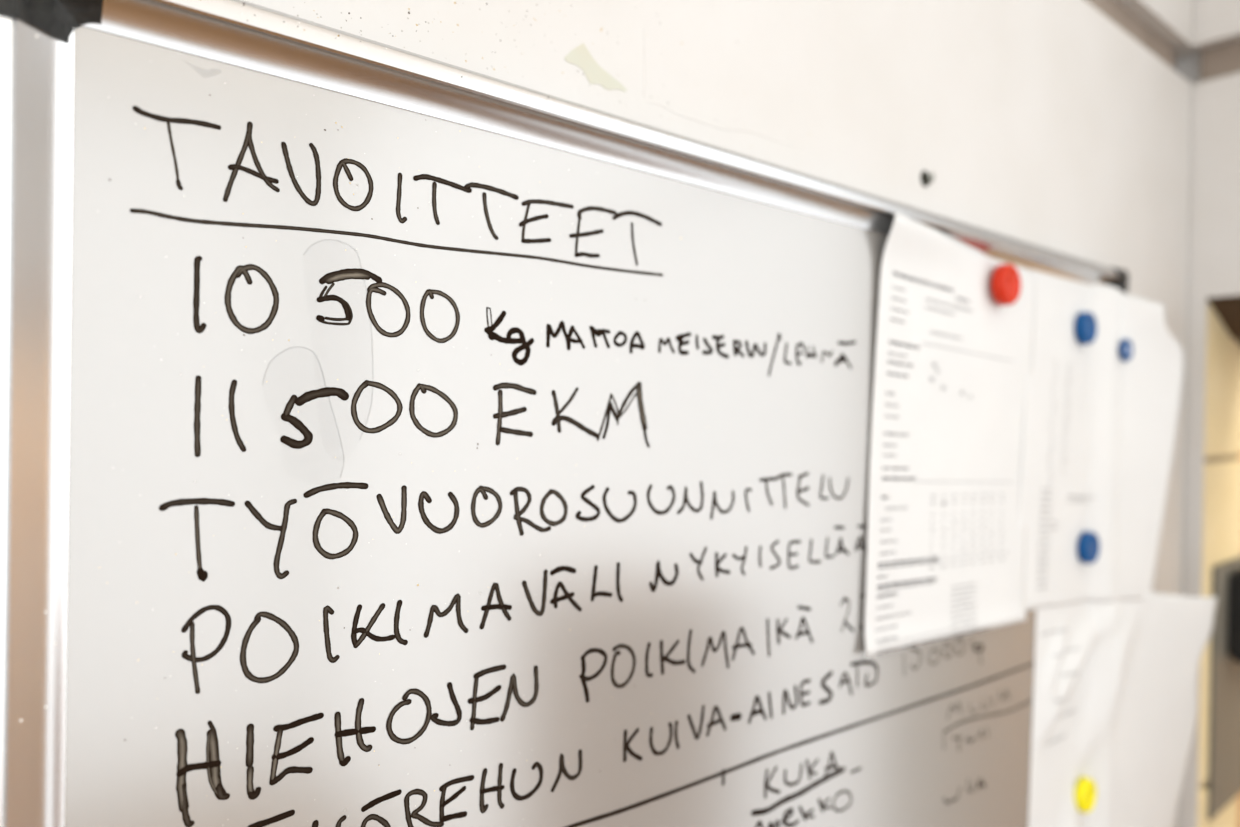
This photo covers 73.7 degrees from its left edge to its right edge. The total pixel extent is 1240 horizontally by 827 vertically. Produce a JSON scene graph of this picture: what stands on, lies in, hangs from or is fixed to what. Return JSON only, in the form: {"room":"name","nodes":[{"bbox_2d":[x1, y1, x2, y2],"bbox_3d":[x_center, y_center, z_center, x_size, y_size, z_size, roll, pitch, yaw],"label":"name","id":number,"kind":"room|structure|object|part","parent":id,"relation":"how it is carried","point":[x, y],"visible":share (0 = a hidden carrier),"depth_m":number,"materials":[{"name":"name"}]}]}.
{"room":"farm office","nodes":[
{"label":"farm office","id":0,"kind":"room"},
{"bbox_2d":[244,0,1192,826],"bbox_3d":[-0.672,0.190,-0.020,3.740,2.600,0.140,1,0,-39],"label":"wall","id":1,"kind":"structure","parent":0,"point":[1045,123],"depth_m":0.62,"materials":[{"name":"paint"}]},
{"bbox_2d":[0,0,1128,826],"bbox_3d":[0.144,0.156,0.544,0.914,0.607,0.024,1,0,-39],"label":"whiteboard","id":2,"kind":"object","parent":1,"relation":"attached to","point":[390,436],"visible":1,"depth_m":0.35,"materials":[{"name":"white ceramic"}]},
{"bbox_3d":[-0.194,0.154,0.266,0.029,0.602,0.023,1,0,-39],"label":"frame rail","id":3,"kind":"part","parent":2,"relation":"part of","materials":[{"name":"metal"}]},
{"bbox_3d":[0.147,-0.134,0.543,0.912,0.024,0.022,1,0,-39],"label":"frame rail","id":4,"kind":"part","parent":2,"relation":"part of","materials":[{"name":"metal"}]},
{"bbox_2d":[864,212,1035,657],"bbox_3d":[0.263,0.021,0.635,0.250,0.310,0.012,1,0,-41],"label":"printed sheet","id":5,"kind":"object","parent":2,"relation":"attached to","point":[946,545],"visible":0.99,"depth_m":0.62,"materials":[{"name":"white paper"}]},
{"bbox_2d":[992,264,1020,305],"bbox_3d":[0.310,-0.103,0.662,0.033,0.033,0.010,1,0,-39],"label":"magnet","id":6,"kind":"object","parent":2,"relation":"attached to","point":[1006,280],"visible":1,"depth_m":0.66,"materials":[{"name":"red plastic"}]},
{"bbox_2d":[1074,312,1096,344],"bbox_3d":[0.435,-0.080,0.772,0.030,0.030,0.010,1,0,-39],"label":"magnet","id":7,"kind":"object","parent":2,"relation":"attached to","point":[1085,327],"visible":1,"depth_m":0.77,"materials":[{"name":"blue plastic"}]},
{"bbox_2d":[1074,777,1096,812],"bbox_3d":[0.442,0.362,0.784,0.032,0.032,0.010,1,0,-39],"label":"magnet","id":8,"kind":"object","parent":2,"relation":"attached to","point":[1085,791],"visible":1,"depth_m":0.78,"materials":[{"name":"yellow plastic"}]},
{"bbox_2d":[1077,531,1099,563],"bbox_3d":[0.444,0.127,0.782,0.030,0.030,0.010,1,0,-39],"label":"magnet","id":9,"kind":"object","parent":2,"relation":"attached to","point":[1088,548],"visible":1,"depth_m":0.78,"materials":[{"name":"blue plastic"}]},
{"bbox_2d":[1018,269,1183,610],"bbox_3d":[0.441,0.026,0.771,0.254,0.323,0.030,1,0,-28],"label":"loose sheet","id":10,"kind":"object","parent":2,"relation":"attached to","point":[1100,428],"visible":0.97,"depth_m":0.80,"materials":[{"name":"white paper"}]},
{"bbox_2d":[1028,592,1216,826],"bbox_3d":[0.477,0.344,0.805,0.302,0.352,0.039,1,0,-28],"label":"sheet","id":11,"kind":"object","parent":2,"relation":"attached to","point":[1115,699],"visible":1,"depth_m":0.81,"materials":[{"name":"white paper"}]},
{"bbox_2d":[1119,339,1132,360],"bbox_3d":[0.494,-0.062,0.807,0.022,0.022,0.006,1,0,-39],"label":"magnet","id":12,"kind":"object","parent":2,"relation":"attached to","point":[1125,347],"visible":1,"depth_m":0.80,"materials":[{"name":"blue plastic"}]},
{"bbox_2d":[921,170,934,186],"bbox_3d":[0.233,-0.178,0.623,0.012,0.012,0.006,1,0,-39],"label":"screw","id":13,"kind":"object","parent":1,"relation":"attached to","point":[926,179],"visible":1,"depth_m":0.62,"materials":[{"name":"black"}]},
{"bbox_2d":[1086,0,1174,69],"bbox_3d":[-0.702,-0.440,-0.116,3.560,0.046,0.014,1,0,-39],"label":"trim","id":14,"kind":"structure","parent":1,"relation":"attached to","point":[1114,10],"depth_m":0.93,"materials":[{"name":"brown wood"}]},
{"bbox_2d":[1208,557,1239,819],"bbox_3d":[0.799,0.346,1.051,0.155,0.315,0.041,1,0,-39],"label":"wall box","id":15,"kind":"object","parent":1,"relation":"attached to","point":[1224,719],"visible":1,"depth_m":1.04,"materials":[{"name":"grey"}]},
{"bbox_2d":[1174,0,1239,826],"bbox_3d":[1.669,0.226,-0.056,0.170,2.600,3.132,1,0,-39],"label":"wall","id":16,"kind":"structure","parent":0,"point":[1211,510],"depth_m":1.00,"materials":[{"name":"paint"}]},
{"bbox_2d":[1200,38,1239,81],"bbox_3d":[1.671,-0.403,-0.146,0.014,0.046,3.008,1,0,-39],"label":"trim","id":17,"kind":"structure","parent":16,"relation":"attached to","point":[1223,59],"depth_m":0.99,"materials":[{"name":"brown wood"}]},
{"bbox_3d":[1.554,0.220,0.949,0.930,2.600,1.472,1,0,-39],"label":"wall","id":18,"kind":"structure","parent":0,"visible":0},
{"bbox_2d":[1237,455,1239,826],"bbox_3d":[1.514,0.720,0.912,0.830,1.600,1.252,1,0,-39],"label":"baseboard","id":19,"kind":"structure","parent":18,"relation":"attached to","point":[1238,804],"depth_m":1.18,"materials":[{"name":"brown wood"}]}
]}

